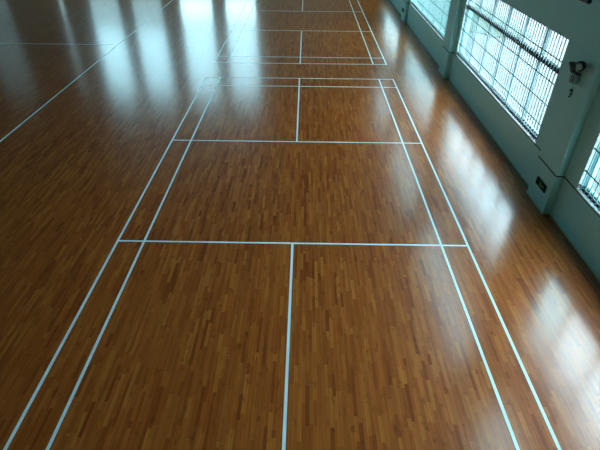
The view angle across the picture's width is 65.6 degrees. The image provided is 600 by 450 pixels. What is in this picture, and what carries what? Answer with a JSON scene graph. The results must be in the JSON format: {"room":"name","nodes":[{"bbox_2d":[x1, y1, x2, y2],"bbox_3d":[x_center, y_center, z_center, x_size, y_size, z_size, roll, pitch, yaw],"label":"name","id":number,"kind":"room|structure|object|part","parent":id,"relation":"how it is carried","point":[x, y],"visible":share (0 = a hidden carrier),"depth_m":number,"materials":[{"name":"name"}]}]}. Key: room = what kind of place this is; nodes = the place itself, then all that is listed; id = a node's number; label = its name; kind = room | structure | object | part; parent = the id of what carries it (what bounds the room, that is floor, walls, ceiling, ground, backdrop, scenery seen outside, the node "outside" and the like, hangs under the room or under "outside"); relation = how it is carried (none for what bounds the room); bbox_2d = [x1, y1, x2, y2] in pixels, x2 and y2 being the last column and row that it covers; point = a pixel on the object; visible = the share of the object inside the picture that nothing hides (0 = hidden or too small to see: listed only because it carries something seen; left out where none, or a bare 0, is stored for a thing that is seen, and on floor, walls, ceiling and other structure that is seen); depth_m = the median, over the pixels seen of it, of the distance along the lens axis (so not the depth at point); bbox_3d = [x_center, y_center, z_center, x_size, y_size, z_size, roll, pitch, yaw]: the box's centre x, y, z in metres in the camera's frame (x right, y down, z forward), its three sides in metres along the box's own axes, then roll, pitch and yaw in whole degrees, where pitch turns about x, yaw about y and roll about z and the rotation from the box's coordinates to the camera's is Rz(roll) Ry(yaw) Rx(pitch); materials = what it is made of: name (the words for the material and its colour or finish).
{"room":"indoor badminton court","nodes":[
{"label":"indoor badminton court","id":0,"kind":"room"},
{"bbox_2d":[0,0,599,449],"bbox_3d":[-9.570,-5.029,15.457,28.880,0.120,38.000,1,36,0],"label":"floor","id":1,"kind":"structure","parent":0,"point":[384,353],"depth_m":7.95,"materials":[{"name":"brown wood"}]},
{"bbox_2d":[0,0,172,141],"bbox_3d":[-14.567,-7.136,18.211,14.995,0.002,28.000,1,36,0],"label":"court","id":2,"kind":"object","parent":1,"relation":"on","point":[172,0],"visible":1,"depth_m":16.11,"materials":[{"name":"white paint"}]},
{"bbox_2d":[3,77,561,449],"bbox_3d":[-0.104,-0.854,9.682,6.100,0.001,13.400,1,36,0],"label":"court","id":3,"kind":"object","parent":1,"relation":"on","point":[216,85],"visible":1,"depth_m":7.23,"materials":[{"name":"white paint"}]},
{"bbox_2d":[214,0,386,64],"bbox_3d":[0.094,-9.585,21.803,6.100,0.001,13.400,1,36,0],"label":"court","id":4,"kind":"object","parent":1,"relation":"on","point":[247,0],"visible":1,"depth_m":18.57,"materials":[{"name":"white paint"}]},
{"bbox_2d":[391,0,599,277],"bbox_3d":[4.942,-8.477,12.736,0.400,9.120,38.000,1,36,0],"label":"wall","id":5,"kind":"structure","parent":0,"point":[569,131],"depth_m":8.47,"materials":[{"name":"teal paint"}]},
{"bbox_2d":[410,0,445,40],"bbox_3d":[4.975,-8.885,17.752,0.134,2.022,6.227,1,36,0],"label":"window","id":6,"kind":"structure","parent":5,"relation":"in","point":[412,5],"depth_m":17.55,"materials":[{"name":"white paint"}]},
{"bbox_2d":[411,0,449,38],"bbox_3d":[4.946,-8.890,17.748,0.028,1.986,6.225,1,36,0],"label":"window grille","id":7,"kind":"object","parent":6,"relation":"attached to","point":[444,14],"visible":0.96,"depth_m":16.97,"materials":[{"name":"grey metal"}]},
{"bbox_3d":[4.934,-8.367,18.125,0.014,0.022,6.225,1,36,0],"label":"rail","id":8,"kind":"part","parent":7,"relation":"part of","materials":[{"name":"grey metal"}]},
{"bbox_2d":[390,0,599,281],"bbox_3d":[4.774,-4.891,15.322,0.150,0.035,38.000,1,36,0],"label":"baseboard","id":9,"kind":"structure","parent":5,"relation":"attached to","point":[534,202],"depth_m":10.04,"materials":[{"name":"green paint"}]},
{"bbox_2d":[403,0,599,216],"bbox_3d":[4.782,-5.539,14.855,0.146,0.023,38.000,1,36,0],"label":"trim","id":10,"kind":"structure","parent":5,"relation":"attached to","point":[403,0],"depth_m":9.41,"materials":[{"name":"teal"}]},
{"bbox_2d":[456,0,568,142],"bbox_3d":[4.870,-4.286,11.367,0.134,2.022,6.227,1,36,0],"label":"window","id":11,"kind":"structure","parent":5,"relation":"in","point":[459,56],"depth_m":10.91,"materials":[{"name":"white paint"}]},
{"bbox_3d":[4.924,-5.563,13.621,0.025,1.295,1.030,1,36,0],"label":"sash","id":12,"kind":"part","parent":11,"relation":"part of","materials":[{"name":"clear glass"}]},
{"bbox_3d":[4.940,-4.966,12.793,0.025,1.295,1.062,1,36,0],"label":"sash","id":13,"kind":"part","parent":11,"relation":"part of","materials":[{"name":"clear glass"}]},
{"bbox_3d":[4.896,-4.360,11.951,0.025,1.295,1.062,1,36,0],"label":"sash","id":14,"kind":"part","parent":11,"relation":"part of","materials":[{"name":"clear glass"}]},
{"bbox_3d":[4.832,-3.473,11.952,0.074,0.018,6.225,1,36,0],"label":"sill","id":15,"kind":"part","parent":11,"relation":"part of","materials":[{"name":"white paint"}]},
{"bbox_3d":[4.896,-3.511,11.923,0.068,0.079,6.225,1,36,0],"label":"rail","id":16,"kind":"part","parent":11,"relation":"part of","materials":[{"name":"grey metal"}]},
{"bbox_3d":[4.913,-3.753,11.109,0.025,1.295,1.062,1,36,0],"label":"sash","id":17,"kind":"part","parent":11,"relation":"part of","materials":[{"name":"clear glass"}]},
{"bbox_2d":[457,0,569,139],"bbox_3d":[4.841,-4.290,11.362,0.028,1.986,6.225,1,36,0],"label":"window grille","id":18,"kind":"object","parent":11,"relation":"attached to","point":[473,2],"visible":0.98,"depth_m":10.65,"materials":[{"name":"grey metal"}]},
{"bbox_3d":[4.827,-3.548,11.897,0.014,0.022,6.225,1,36,0],"label":"rail","id":19,"kind":"part","parent":18,"relation":"part of","materials":[{"name":"grey metal"}]},
{"bbox_3d":[4.829,-3.767,11.739,0.014,0.022,6.225,1,36,0],"label":"rail","id":20,"kind":"part","parent":18,"relation":"part of","materials":[{"name":"grey metal"}]},
{"bbox_3d":[4.832,-4.096,11.503,0.014,0.022,6.225,1,36,0],"label":"rail","id":21,"kind":"part","parent":18,"relation":"part of","materials":[{"name":"grey metal"}]},
{"bbox_3d":[4.836,-4.433,11.260,0.014,0.022,6.225,1,36,0],"label":"rail","id":22,"kind":"part","parent":18,"relation":"part of","materials":[{"name":"grey metal"}]},
{"bbox_3d":[4.839,-4.773,11.015,0.014,0.022,6.225,1,36,0],"label":"rail","id":23,"kind":"part","parent":18,"relation":"part of","materials":[{"name":"grey metal"}]},
{"bbox_3d":[4.907,-4.290,11.362,0.060,2.010,6.225,1,36,0],"label":"frame","id":24,"kind":"part","parent":11,"relation":"part of","materials":[{"name":"grey metal"}]},
{"bbox_3d":[4.869,-3.147,10.267,0.025,1.295,1.062,1,36,0],"label":"sash","id":25,"kind":"part","parent":11,"relation":"part of","materials":[{"name":"clear glass"}]},
{"bbox_3d":[4.885,-2.550,9.438,0.025,1.295,1.030,1,36,0],"label":"sash","id":26,"kind":"part","parent":11,"relation":"part of","materials":[{"name":"clear glass"}]},
{"bbox_2d":[535,176,546,192],"bbox_3d":[4.598,-0.774,8.886,0.024,0.145,0.400,1,36,0],"label":"exit sign","id":27,"kind":"object","parent":5,"relation":"attached to","point":[539,182],"visible":1,"depth_m":8.85,"materials":[{"name":"teal plastic"}]},
{"bbox_2d":[568,61,585,96],"bbox_3d":[4.547,-2.440,7.769,0.160,0.654,0.434,1,36,0],"label":"wall lamp","id":28,"kind":"object","parent":5,"relation":"attached to","point":[574,76],"visible":1,"depth_m":7.71,"materials":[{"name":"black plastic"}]},
{"bbox_2d":[576,0,591,4],"bbox_3d":[4.764,-4.368,8.599,0.070,0.135,2.400,1,36,0],"label":"wall bar","id":29,"kind":"object","parent":5,"relation":"attached to","point":[587,2],"visible":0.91,"depth_m":7.71,"materials":[{"name":"black plastic"}]},
{"bbox_2d":[576,132,599,215],"bbox_3d":[4.765,0.349,4.933,0.134,2.022,6.107,1,36,0],"label":"window","id":30,"kind":"structure","parent":5,"relation":"in","point":[581,191],"depth_m":7.68,"materials":[{"name":"white paint"}]},
{"bbox_3d":[4.728,1.162,5.518,0.074,0.018,6.105,1,36,0],"label":"sill","id":31,"kind":"part","parent":30,"relation":"part of","materials":[{"name":"white paint"}]},
{"bbox_2d":[579,142,599,209],"bbox_3d":[4.736,0.344,4.928,0.028,1.986,6.105,1,36,0],"label":"window grille","id":32,"kind":"object","parent":30,"relation":"attached to","point":[596,151],"visible":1,"depth_m":7.57,"materials":[{"name":"grey metal"}]},
{"bbox_3d":[4.722,1.086,5.463,0.014,0.022,6.105,1,36,0],"label":"rail","id":33,"kind":"part","parent":32,"relation":"part of","materials":[{"name":"grey metal"}]},
{"bbox_3d":[4.724,0.867,5.305,0.014,0.022,6.105,1,36,0],"label":"rail","id":34,"kind":"part","parent":32,"relation":"part of","materials":[{"name":"grey metal"}]},
{"bbox_3d":[4.791,1.123,5.489,0.068,0.079,6.105,1,36,0],"label":"rail","id":35,"kind":"part","parent":30,"relation":"part of","materials":[{"name":"grey metal"}]},
{"bbox_3d":[4.802,0.345,4.928,0.060,2.010,6.105,1,36,0],"label":"frame","id":36,"kind":"part","parent":30,"relation":"part of","materials":[{"name":"grey metal"}]},
{"bbox_3d":[4.818,-0.899,7.147,0.025,1.295,1.010,1,36,0],"label":"sash","id":37,"kind":"part","parent":30,"relation":"part of","materials":[{"name":"grey metal"}]},
{"label":"outside","id":38,"kind":"structure","parent":0,"visible":0},
{"bbox_2d":[465,0,599,194],"bbox_3d":[0.226,-15.325,30.065,120.000,0.100,130.000,1,36,0],"label":"ground","id":39,"kind":"structure","parent":38,"point":[564,39],"depth_m":16.97,"materials":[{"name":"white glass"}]},
{"bbox_2d":[418,0,531,37],"bbox_3d":[8.051,-21.908,39.185,4.450,0.039,47.300,1,36,0],"label":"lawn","id":40,"kind":"structure","parent":39,"relation":"on","point":[446,6],"depth_m":22.23,"materials":[{"name":"white glass"}]}
]}

